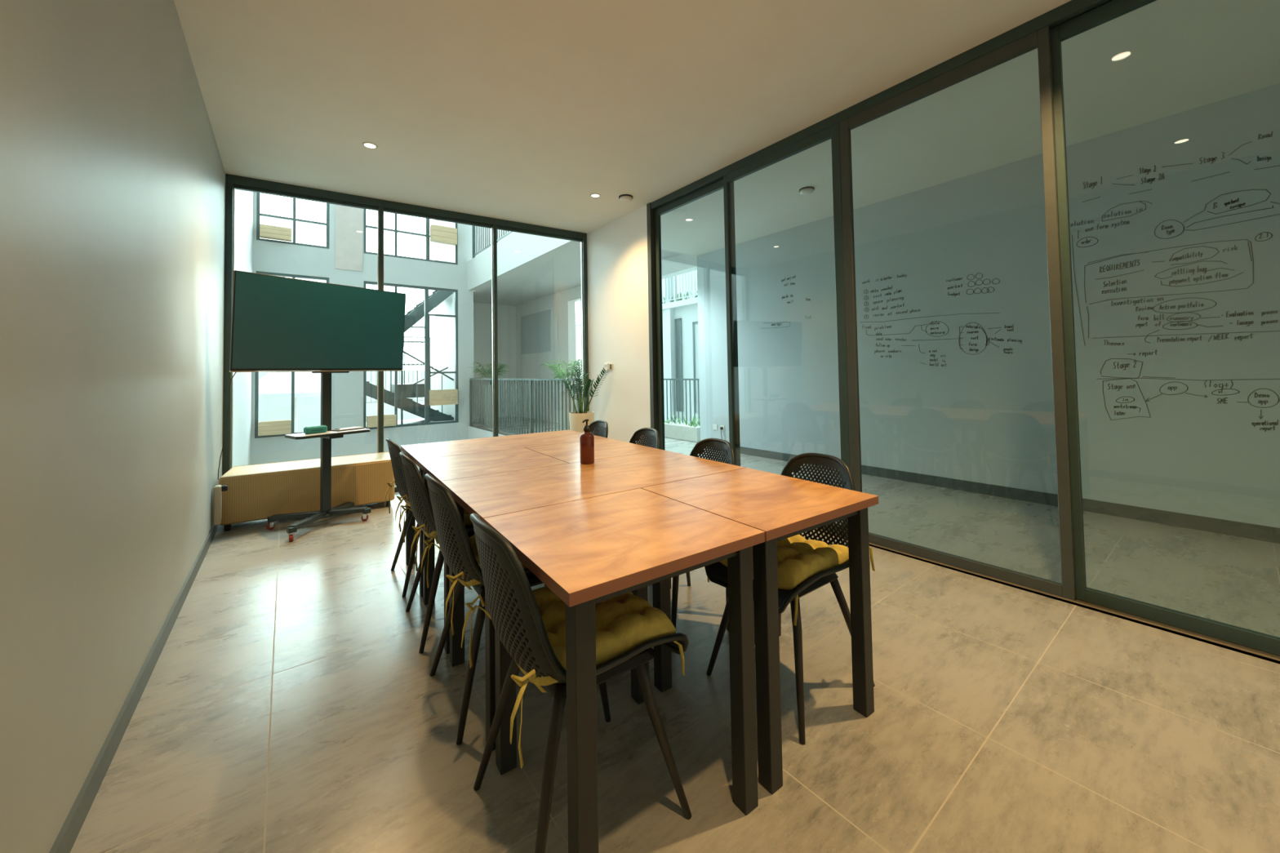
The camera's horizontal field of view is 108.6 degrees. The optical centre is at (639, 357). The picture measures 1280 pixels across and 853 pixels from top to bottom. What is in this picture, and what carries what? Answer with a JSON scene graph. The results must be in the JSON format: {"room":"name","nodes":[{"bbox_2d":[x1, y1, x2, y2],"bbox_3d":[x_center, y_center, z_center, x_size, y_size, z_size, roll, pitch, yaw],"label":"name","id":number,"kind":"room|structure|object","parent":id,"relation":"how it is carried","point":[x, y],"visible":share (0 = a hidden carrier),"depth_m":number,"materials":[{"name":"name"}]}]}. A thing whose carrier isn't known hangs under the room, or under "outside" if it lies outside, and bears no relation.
{"room":"meeting room","nodes":[
{"label":"meeting room","id":0,"kind":"room"},
{"bbox_2d":[0,0,253,852],"bbox_3d":[-3.135,-0.647,3.152,0.250,10.800,11.800,0,-2,-38],"label":"wall","id":1,"kind":"structure","parent":0,"point":[113,173],"depth_m":1.35,"materials":[{"name":"grey paint"}]},
{"bbox_2d":[48,524,219,852],"bbox_3d":[-1.533,1.230,1.266,0.012,0.078,6.991,0,-2,-38],"label":"baseboard","id":2,"kind":"structure","parent":1,"relation":"attached to","point":[64,842],"depth_m":1.52,"materials":[{"name":"grey plastic"}]},
{"bbox_2d":[213,484,227,525],"bbox_3d":[-3.203,1.121,3.513,0.075,0.290,0.070,0,-2,-38],"label":"power strip","id":3,"kind":"object","parent":1,"relation":"attached to","point":[218,489],"visible":1,"depth_m":3.48,"materials":[{"name":"beige plastic"}]},
{"bbox_2d":[220,491,222,519],"bbox_3d":[-3.201,1.119,3.515,0.002,0.235,0.036,0,-2,-38],"label":"socket","id":4,"kind":"object","parent":3,"relation":"attached to","point":[220,491],"depth_m":3.50,"materials":[{"name":"white plastic"}]},
{"bbox_2d":[222,173,381,475],"bbox_3d":[-3.208,-0.127,4.450,1.218,3.044,0.100,0,-2,-33],"label":"window","id":5,"kind":"structure","parent":1,"relation":"in","point":[233,182],"depth_m":4.17,"materials":[{"name":"grey metal"}]},
{"bbox_2d":[258,370,435,432],"bbox_3d":[-10.656,2.868,15.578,15.000,4.800,0.300,0,-2,-38],"label":"sky","id":6,"kind":"structure","parent":0,"point":[308,407],"depth_m":15.27,"materials":[{"name":"white"}]},
{"bbox_2d":[250,191,474,485],"bbox_3d":[-5.320,-0.427,9.047,3.970,10.800,0.220,0,-2,-38],"label":"wall","id":7,"kind":"structure","parent":0,"point":[347,388],"depth_m":8.80,"materials":[{"name":"white paint"}]},
{"bbox_2d":[254,271,328,438],"bbox_3d":[-6.230,-0.056,8.268,1.050,2.880,0.080,0,-2,-38],"label":"window","id":8,"kind":"structure","parent":7,"relation":"in","point":[293,276],"depth_m":8.18,"materials":[{"name":"grey paint"}]},
{"bbox_2d":[257,419,291,435],"bbox_3d":[-6.339,1.217,7.983,0.445,0.233,0.150,0,-2,-38],"label":"crate","id":9,"kind":"object","parent":8,"relation":"attached to","point":[275,427],"visible":1,"depth_m":7.93,"materials":[{"name":"brown wood"}]},
{"bbox_2d":[256,192,329,248],"bbox_3d":[-6.284,-3.234,8.366,1.050,2.400,0.080,0,-2,-38],"label":"window","id":10,"kind":"structure","parent":7,"relation":"in","point":[259,214],"depth_m":8.31,"materials":[{"name":"grey paint"}]},
{"bbox_2d":[259,223,291,241],"bbox_3d":[-6.401,-2.191,8.086,0.435,0.213,0.150,0,-2,-38],"label":"window blind","id":11,"kind":"object","parent":10,"relation":"attached to","point":[266,231],"visible":1,"depth_m":8.03,"materials":[{"name":"brown wood"}]},
{"bbox_2d":[335,204,362,271],"bbox_3d":[-5.563,-2.502,8.800,0.440,1.660,0.020,0,-2,-38],"label":"wall panel","id":12,"kind":"object","parent":7,"relation":"attached to","point":[348,220],"visible":0.64,"depth_m":8.78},
{"bbox_2d":[363,280,458,429],"bbox_3d":[-4.672,-0.045,9.465,1.770,2.880,0.080,0,-2,-38],"label":"window","id":13,"kind":"structure","parent":7,"relation":"in","point":[426,289],"depth_m":9.60,"materials":[{"name":"grey paint"}]},
{"bbox_2d":[366,414,396,427],"bbox_3d":[-5.046,1.235,8.976,0.495,0.213,0.150,0,-2,-38],"label":"crate","id":14,"kind":"object","parent":13,"relation":"attached to","point":[388,420],"visible":0.86,"depth_m":8.95,"materials":[{"name":"brown wood"}]},
{"bbox_2d":[429,389,457,405],"bbox_3d":[-4.137,0.834,9.692,0.535,0.318,0.150,0,-2,-38],"label":"panel","id":15,"kind":"object","parent":13,"relation":"attached to","point":[440,397],"visible":1,"depth_m":9.62,"materials":[{"name":"brown wood"}]},
{"bbox_2d":[364,208,457,264],"bbox_3d":[-4.726,-3.223,9.563,1.770,2.400,0.080,0,-2,-38],"label":"window","id":16,"kind":"structure","parent":7,"relation":"in","point":[395,230],"depth_m":9.43,"materials":[{"name":"grey paint"}]},
{"bbox_2d":[430,224,457,245],"bbox_3d":[-4.186,-2.614,9.807,0.510,0.338,0.150,0,-2,-38],"label":"window blind","id":17,"kind":"object","parent":16,"relation":"attached to","point":[438,233],"visible":1,"depth_m":9.74,"materials":[{"name":"brown wood"}]},
{"bbox_2d":[365,336,433,403],"bbox_3d":[-6.398,0.308,11.454,2.350,1.715,0.050,0,-2,-38],"label":"railing","id":18,"kind":"object","parent":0,"point":[408,337],"visible":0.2,"depth_m":11.93,"materials":[{"name":"grey metal"}]},
{"bbox_2d":[365,290,453,426],"bbox_3d":[-5.394,-0.051,10.475,2.513,3.738,1.600,0,-2,-38],"label":"staircase","id":19,"kind":"structure","parent":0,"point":[415,314],"depth_m":10.24,"materials":[{"name":"black metal"}]},
{"bbox_2d":[435,219,455,420],"bbox_3d":[-4.574,0.326,11.164,0.200,9.400,2.280,0,-2,-38],"label":"wall","id":20,"kind":"structure","parent":0,"point":[444,326],"depth_m":11.25,"materials":[{"name":"white paint"}]},
{"bbox_2d":[473,226,516,419],"bbox_3d":[-4.000,-1.329,12.960,2.880,6.000,0.150,0,-2,-38],"label":"wall","id":21,"kind":"structure","parent":0,"point":[506,314],"depth_m":12.84,"materials":[{"name":"white paint"}]},
{"bbox_2d":[586,204,650,444],"bbox_3d":[-0.236,-0.144,5.554,0.120,3.044,1.292,0,-2,-38],"label":"wall","id":22,"kind":"structure","parent":0,"point":[617,268],"depth_m":5.46,"materials":[{"name":"white paint"}]},
{"bbox_2d":[494,217,589,436],"bbox_3d":[-1.207,-0.121,5.745,1.200,3.044,0.100,0,-2,-33],"label":"window","id":23,"kind":"structure","parent":22,"relation":"in","point":[502,224],"depth_m":5.98,"materials":[{"name":"grey metal"}]},
{"bbox_2d":[604,363,608,370],"bbox_3d":[-0.416,0.115,5.668,0.024,0.090,0.090,0,-2,-38],"label":"thermostat","id":24,"kind":"object","parent":22,"relation":"attached to","point":[606,365],"visible":0.83,"depth_m":5.64,"materials":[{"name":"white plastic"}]},
{"bbox_2d":[646,202,658,432],"bbox_3d":[0.172,-0.167,5.022,0.142,3.044,0.060,0,-2,-38],"label":"trim","id":25,"kind":"structure","parent":22,"relation":"attached to","point":[650,212],"depth_m":4.98,"materials":[{"name":"brown metal"}]},
{"bbox_2d":[654,178,740,466],"bbox_3d":[0.531,-0.159,4.565,0.038,2.960,1.100,0,-2,-38],"label":"door","id":26,"kind":"structure","parent":22,"relation":"in","point":[717,185],"depth_m":4.71,"materials":[{"name":"grey metal"}]},
{"bbox_2d":[650,0,1112,209],"bbox_3d":[1.780,-1.747,2.945,0.120,0.070,5.410,0,-2,-38],"label":"trim","id":27,"kind":"structure","parent":22,"relation":"attached to","point":[1072,9],"depth_m":2.91,"materials":[{"name":"grey metal"}]},
{"bbox_2d":[575,270,700,424],"bbox_3d":[1.066,0.491,13.145,1.000,9.000,12.000,0,-2,-38],"label":"wall","id":28,"kind":"structure","parent":0,"point":[686,309],"depth_m":12.72,"materials":[{"name":"white paint"}]},
{"bbox_2d":[674,318,683,411],"bbox_3d":[1.071,0.200,12.624,0.030,2.550,0.250,0,-2,-38],"label":"window","id":29,"kind":"structure","parent":28,"relation":"in","point":[678,344],"depth_m":12.63,"materials":[{"name":"grey paint"}]},
{"bbox_2d":[676,320,681,411],"bbox_3d":[1.078,0.230,12.629,0.012,2.490,0.150,0,-2,-38],"label":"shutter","id":30,"kind":"object","parent":29,"relation":"attached to","point":[678,322],"depth_m":12.61,"materials":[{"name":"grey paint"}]},
{"bbox_2d":[662,270,697,302],"bbox_3d":[0.960,-2.010,12.542,0.050,0.965,4.050,0,-2,-38],"label":"balcony railing","id":31,"kind":"object","parent":28,"relation":"on","point":[675,287],"visible":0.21,"depth_m":12.49,"materials":[{"name":"white metal"}]},
{"bbox_2d":[662,290,697,303],"bbox_3d":[1.010,-1.655,12.641,0.231,0.281,3.813,0,-2,-38],"label":"plants","id":32,"kind":"object","parent":28,"relation":"on","point":[664,298],"visible":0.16,"depth_m":12.43,"materials":[{"name":"green plant"}]},
{"bbox_2d":[692,321,699,413],"bbox_3d":[1.726,0.237,11.770,0.030,2.400,1.000,0,-2,-38],"label":"window","id":33,"kind":"structure","parent":28,"relation":"in","point":[695,324],"depth_m":12.10,"materials":[{"name":"grey paint"}]},
{"bbox_2d":[70,416,1279,852],"bbox_3d":[-1.280,1.559,5.931,6.400,0.300,14.100,0,-2,-38],"label":"floor","id":34,"kind":"structure","parent":0,"point":[291,703],"depth_m":1.60,"materials":[{"name":"tile"}]},
{"bbox_2d":[218,451,394,531],"bbox_3d":[-2.924,1.165,4.142,1.220,0.433,0.540,0,-2,-33],"label":"bench","id":35,"kind":"object","parent":34,"relation":"on","point":[255,492],"visible":0.82,"depth_m":3.89,"materials":[{"name":"wood"}]},
{"bbox_2d":[266,373,371,542],"bbox_3d":[-2.610,0.449,3.767,0.509,1.830,0.588,-2,-2,35],"label":"tv stand","id":36,"kind":"object","parent":34,"relation":"on","point":[326,511],"visible":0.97,"depth_m":3.77,"materials":[{"name":"grey metal"}]},
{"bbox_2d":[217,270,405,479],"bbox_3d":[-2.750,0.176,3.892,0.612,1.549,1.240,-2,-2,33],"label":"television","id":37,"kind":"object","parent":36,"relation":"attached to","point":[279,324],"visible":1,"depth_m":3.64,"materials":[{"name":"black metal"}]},
{"bbox_2d":[303,425,327,434],"bbox_3d":[-2.589,0.575,3.671,0.067,0.056,0.155,-2,-2,31],"label":"case","id":38,"kind":"object","parent":36,"relation":"on","point":[319,428],"visible":1,"depth_m":3.65,"materials":[{"name":"teal fabric"}]},
{"bbox_2d":[285,428,369,437],"bbox_3d":[-2.529,0.606,3.744,0.245,0.005,0.520,-2,-2,35],"label":"shelf","id":39,"kind":"object","parent":36,"relation":"attached to","point":[328,433],"depth_m":3.66,"materials":[{"name":"grey laminate"}]},
{"bbox_2d":[330,426,364,431],"bbox_3d":[-2.459,0.598,3.872,0.110,0.018,0.220,-2,-2,28],"label":"clipboard","id":40,"kind":"object","parent":36,"relation":"on","point":[349,428],"visible":1,"depth_m":3.84,"materials":[{"name":"white plastic"}]},
{"bbox_2d":[385,438,419,596],"bbox_3d":[-1.246,0.893,2.814,0.542,0.842,0.479,0,-2,-36],"label":"shell chair","id":41,"kind":"object","parent":34,"relation":"on","point":[394,450],"visible":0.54,"depth_m":2.61,"materials":[{"name":"black plastic"}]},
{"bbox_2d":[384,480,409,532],"bbox_3d":[-1.253,0.860,2.809,0.491,0.200,0.435,0,-2,-36],"label":"seat cushion","id":42,"kind":"object","parent":41,"relation":"on","point":[391,486],"visible":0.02,"depth_m":2.54,"materials":[{"name":"yellow fabric"}]},
{"bbox_2d":[399,452,475,653],"bbox_3d":[-0.901,0.872,2.305,0.542,0.842,0.479,0,-2,-34],"label":"shell chair","id":43,"kind":"object","parent":34,"relation":"on","point":[419,498],"visible":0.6,"depth_m":2.09,"materials":[{"name":"black plastic"}]},
{"bbox_2d":[398,502,473,571],"bbox_3d":[-0.908,0.838,2.301,0.491,0.200,0.435,0,-2,-34],"label":"seat cushion","id":44,"kind":"object","parent":43,"relation":"on","point":[467,522],"visible":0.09,"depth_m":2.13,"materials":[{"name":"yellow fabric"}]},
{"bbox_2d":[381,199,496,492],"bbox_3d":[-2.204,-0.124,5.100,1.174,3.044,0.100,0,-2,-33],"label":"window","id":45,"kind":"structure","parent":34,"relation":"on","point":[389,206],"depth_m":5.19,"materials":[{"name":"grey metal"}]},
{"bbox_2d":[424,473,546,745],"bbox_3d":[-0.546,0.851,1.809,0.542,0.842,0.479,0,-2,-35],"label":"shell chair","id":46,"kind":"object","parent":34,"relation":"on","point":[448,520],"visible":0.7,"depth_m":1.59,"materials":[{"name":"black plastic"}]},
{"bbox_2d":[420,534,527,635],"bbox_3d":[-0.554,0.817,1.805,0.491,0.200,0.435,0,-2,-35],"label":"seat cushion","id":47,"kind":"object","parent":46,"relation":"on","point":[473,540],"visible":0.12,"depth_m":1.62,"materials":[{"name":"yellow fabric"}]},
{"bbox_2d":[467,426,505,439],"bbox_3d":[-2.231,1.746,8.057,0.015,0.690,4.960,0,-2,-38],"label":"beam","id":48,"kind":"structure","parent":34,"relation":"attached to","point":[473,433],"depth_m":9.50,"materials":[{"name":"white paint"}]},
{"bbox_2d":[471,426,508,435],"bbox_3d":[-2.192,1.446,8.087,0.080,0.090,4.980,0,-2,-38],"label":"kerb","id":49,"kind":"object","parent":34,"relation":"on","point":[471,426],"visible":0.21,"depth_m":9.12,"materials":[{"name":"grey concrete"}]},
{"bbox_2d":[469,377,582,434],"bbox_3d":[-2.257,0.887,8.176,0.050,1.035,4.750,0,-2,-38],"label":"walkway railing","id":50,"kind":"object","parent":49,"relation":"on","point":[473,381],"visible":0.73,"depth_m":7.86,"materials":[{"name":"black metal"}]},
{"bbox_2d":[472,361,509,430],"bbox_3d":[-3.288,0.830,10.079,0.892,1.482,0.993,0,-2,-38],"label":"potted palm","id":51,"kind":"object","parent":34,"relation":"on","point":[504,365],"visible":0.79,"depth_m":9.91,"materials":[{"name":"plant"}]},
{"bbox_2d":[482,384,499,430],"bbox_3d":[-3.248,1.080,10.056,0.391,0.980,0.391,0,-2,-38],"label":"pot","id":52,"kind":"object","parent":51,"relation":"on","point":[486,428],"depth_m":9.89,"materials":[{"name":"ceramic"}]},
{"bbox_2d":[417,447,568,653],"bbox_3d":[-0.773,0.915,2.381,0.600,0.750,0.617,0,-2,-35],"label":"meeting table","id":53,"kind":"object","parent":34,"relation":"on","point":[474,464],"visible":0.49,"depth_m":2.36,"materials":[{"name":"brown wood"}]},
{"bbox_2d":[400,430,607,597],"bbox_3d":[-0.880,0.938,3.063,1.200,0.750,0.616,0,-2,-35],"label":"meeting table","id":54,"kind":"object","parent":34,"relation":"on","point":[415,452],"visible":0.49,"depth_m":2.94,"materials":[{"name":"brown wood"}]},
{"bbox_2d":[539,359,582,430],"bbox_3d":[-1.122,0.735,7.327,0.894,1.428,0.829,0,-2,-38],"label":"potted palm","id":55,"kind":"object","parent":34,"relation":"on","point":[553,366],"visible":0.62,"depth_m":7.21,"materials":[{"name":"plant"}]},
{"bbox_2d":[559,390,577,430],"bbox_3d":[-1.123,0.989,7.339,0.340,0.920,0.340,0,-2,-38],"label":"pot","id":56,"kind":"object","parent":55,"relation":"on","point":[560,392],"depth_m":7.20,"materials":[{"name":"ceramic"}]},
{"bbox_2d":[469,512,691,852],"bbox_3d":[-0.188,0.829,1.298,0.542,0.842,0.479,0,-2,-35],"label":"shell chair","id":57,"kind":"object","parent":34,"relation":"on","point":[505,580],"visible":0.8,"depth_m":1.11,"materials":[{"name":"black plastic"}]},
{"bbox_2d":[461,586,684,768],"bbox_3d":[-0.195,0.795,1.294,0.491,0.200,0.435,0,-2,-35],"label":"seat cushion","id":58,"kind":"object","parent":57,"relation":"on","point":[624,622],"visible":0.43,"depth_m":1.23,"materials":[{"name":"yellow fabric"}]},
{"bbox_2d":[562,360,608,434],"bbox_3d":[-0.677,0.706,5.524,0.496,1.359,0.405,-3,-2,44],"label":"plant","id":59,"kind":"object","parent":34,"relation":"on","point":[575,418],"visible":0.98,"depth_m":5.54,"materials":[{"name":"green plant"}]},
{"bbox_2d":[441,449,745,751],"bbox_3d":[-0.172,0.894,2.037,1.200,0.750,0.621,0,-2,-35],"label":"meeting table","id":60,"kind":"object","parent":34,"relation":"on","point":[488,495],"visible":0.48,"depth_m":1.91,"materials":[{"name":"brown wood"}]},
{"bbox_2d":[579,418,594,464],"bbox_3d":[-0.266,0.418,2.307,0.072,0.219,0.072,0,-2,-38],"label":"soap bottle","id":61,"kind":"object","parent":60,"relation":"on","point":[586,438],"visible":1,"depth_m":2.28,"materials":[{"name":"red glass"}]},
{"bbox_2d":[525,438,663,463],"bbox_3d":[-0.277,0.917,2.723,0.594,0.750,0.617,0,-2,-35],"label":"meeting table","id":62,"kind":"object","parent":34,"relation":"on","point":[569,452],"visible":0.22,"depth_m":2.69,"materials":[{"name":"brown wood"}]},
{"bbox_2d":[589,420,608,437],"bbox_3d":[-0.498,0.897,3.341,0.542,0.842,0.479,0,-2,-33],"label":"shell chair","id":63,"kind":"object","parent":34,"relation":"on","point":[598,428],"visible":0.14,"depth_m":3.51,"materials":[{"name":"black plastic"}]},
{"bbox_2d":[483,488,764,852],"bbox_3d":[-0.066,0.871,1.355,0.600,0.750,0.612,0,-2,-35],"label":"meeting table","id":64,"kind":"object","parent":34,"relation":"on","point":[588,552],"visible":0.94,"depth_m":1.25,"materials":[{"name":"brown wood"}]},
{"bbox_2d":[629,427,659,448],"bbox_3d":[-0.145,0.875,2.820,0.542,0.842,0.479,0,-2,-32],"label":"shell chair","id":65,"kind":"object","parent":34,"relation":"on","point":[651,435],"visible":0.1,"depth_m":2.99,"materials":[{"name":"black plastic"}]},
{"bbox_2d":[663,378,699,424],"bbox_3d":[0.036,0.945,9.525,0.050,1.025,3.700,0,-2,-38],"label":"railing","id":66,"kind":"object","parent":34,"relation":"on","point":[666,380],"visible":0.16,"depth_m":8.54,"materials":[{"name":"grey metal"}]},
{"bbox_2d":[664,413,700,442],"bbox_3d":[-0.013,1.279,9.252,0.412,0.421,3.602,0,-2,-38],"label":"planter","id":67,"kind":"object","parent":34,"relation":"on","point":[691,432],"visible":0.26,"depth_m":8.06,"materials":[{"name":"concrete"}]},
{"bbox_2d":[671,438,734,628],"bbox_3d":[0.209,0.853,2.299,0.542,0.842,0.479,0,-2,-33],"label":"shell chair","id":68,"kind":"object","parent":34,"relation":"on","point":[724,449],"visible":0.14,"depth_m":2.43,"materials":[{"name":"black plastic"}]},
{"bbox_2d":[641,467,878,794],"bbox_3d":[0.431,0.873,1.697,0.594,0.750,0.612,0,-2,-35],"label":"meeting table","id":69,"kind":"object","parent":34,"relation":"on","point":[782,507],"visible":0.8,"depth_m":1.59,"materials":[{"name":"brown wood"}]},
{"bbox_2d":[704,453,875,744],"bbox_3d":[0.577,0.831,1.801,0.542,0.842,0.479,0,-2,-36],"label":"shell chair","id":70,"kind":"object","parent":34,"relation":"on","point":[717,572],"visible":0.26,"depth_m":1.78,"materials":[{"name":"black plastic"}]},
{"bbox_2d":[706,534,875,626],"bbox_3d":[0.583,0.797,1.807,0.491,0.200,0.435,0,-2,-36],"label":"seat cushion","id":71,"kind":"object","parent":70,"relation":"on","point":[798,558],"visible":0.46,"depth_m":1.64,"materials":[{"name":"yellow fabric"}]},
{"bbox_2d":[173,0,1279,306],"bbox_3d":[-1.400,-1.961,5.994,6.250,0.656,14.100,0,-2,-38],"label":"ceiling","id":72,"kind":"structure","parent":0,"point":[522,111],"depth_m":3.07,"materials":[{"name":"paint"}]},
{"bbox_2d":[361,142,377,148],"bbox_3d":[-2.150,-1.690,3.662,0.112,0.006,0.112,0,-2,-38],"label":"recessed light","id":73,"kind":"object","parent":72,"relation":"in","point":[371,145],"visible":1,"depth_m":3.65,"materials":[{"name":"white plastic"}]},
{"bbox_2d":[364,143,375,147],"bbox_3d":[-2.150,-1.691,3.662,0.082,0.002,0.082,0,-2,-38],"label":"diffuser","id":74,"kind":"object","parent":73,"relation":"attached to","point":[371,145],"depth_m":3.66,"materials":[{"name":"white plastic"}]},
{"bbox_2d":[471,225,512,257],"bbox_3d":[-2.379,-2.732,8.367,0.050,1.065,4.050,0,-2,-38],"label":"railing","id":75,"kind":"object","parent":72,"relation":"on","point":[481,249],"visible":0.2,"depth_m":9.54,"materials":[{"name":"grey metal"}]},
{"bbox_2d":[590,193,600,197],"bbox_3d":[-0.464,-1.684,4.774,0.112,0.006,0.112,0,-2,-38],"label":"recessed light","id":76,"kind":"object","parent":72,"relation":"in","point":[596,195],"visible":1,"depth_m":4.77,"materials":[{"name":"white plastic"}]},
{"bbox_2d":[618,194,632,202],"bbox_3d":[-0.148,-1.667,4.833,0.150,0.046,0.150,0,-2,-38],"label":"smoke detector","id":77,"kind":"object","parent":72,"relation":"attached to","point":[624,197],"visible":1,"depth_m":4.79,"materials":[{"name":"white plastic"}]},
{"bbox_2d":[799,186,814,195],"bbox_3d":[1.708,-1.703,4.712,0.150,0.046,0.150,0,-2,-38],"label":"smoke detector","id":78,"kind":"object","parent":72,"relation":"attached to","point":[807,190],"visible":1,"depth_m":4.67,"materials":[{"name":"white plastic"}]},
{"bbox_2d":[515,83,1279,528],"bbox_3d":[0.830,-0.156,7.629,0.202,3.160,14.100,0,-2,-38],"label":"wall","id":79,"kind":"structure","parent":0,"point":[1175,219],"depth_m":4.02,"materials":[{"name":"paint"}]},
{"bbox_2d":[520,309,551,354],"bbox_3d":[-2.768,-0.650,12.141,0.015,1.050,1.800,0,-2,-38],"label":"panel","id":80,"kind":"object","parent":79,"relation":"attached to","point":[535,328],"visible":1,"depth_m":12.05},
{"bbox_2d":[713,424,724,431],"bbox_3d":[1.207,1.050,6.928,0.045,0.085,0.216,0,-2,-38],"label":"wall socket","id":81,"kind":"object","parent":79,"relation":"attached to","point":[715,426],"visible":1,"depth_m":6.89,"materials":[{"name":"white plastic"}]},
{"bbox_2d":[706,446,1279,543],"bbox_3d":[3.017,1.244,4.597,0.012,0.100,6.730,0,-2,-38],"label":"baseboard","id":82,"kind":"structure","parent":79,"relation":"attached to","point":[1264,533],"depth_m":3.73,"materials":[{"name":"grey tile"}]},
{"bbox_2d":[816,528,1279,664],"bbox_3d":[1.833,1.250,2.854,0.134,0.020,5.410,0,-2,-38],"label":"trim","id":83,"kind":"structure","parent":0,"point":[1268,656],"depth_m":2.17,"materials":[{"name":"metal"}]},
{"bbox_2d":[723,122,849,535],"bbox_3d":[1.134,-0.196,3.712,0.038,2.960,1.110,0,-2,-38],"label":"door","id":84,"kind":"structure","parent":83,"relation":"on","point":[833,132],"depth_m":3.34,"materials":[{"name":"grey metal"}]},
{"bbox_2d":[839,26,1076,600],"bbox_3d":[1.821,-0.235,2.817,0.038,2.960,1.147,0,-2,-38],"label":"door","id":85,"kind":"structure","parent":83,"relation":"on","point":[1040,39],"depth_m":2.47,"materials":[{"name":"brown metal"}]},
{"bbox_2d":[1050,0,1279,655],"bbox_3d":[2.566,-0.276,1.917,0.038,2.960,1.225,0,-2,-38],"label":"door","id":86,"kind":"structure","parent":83,"relation":"on","point":[1113,9],"depth_m":2.33,"materials":[{"name":"grey metal"}]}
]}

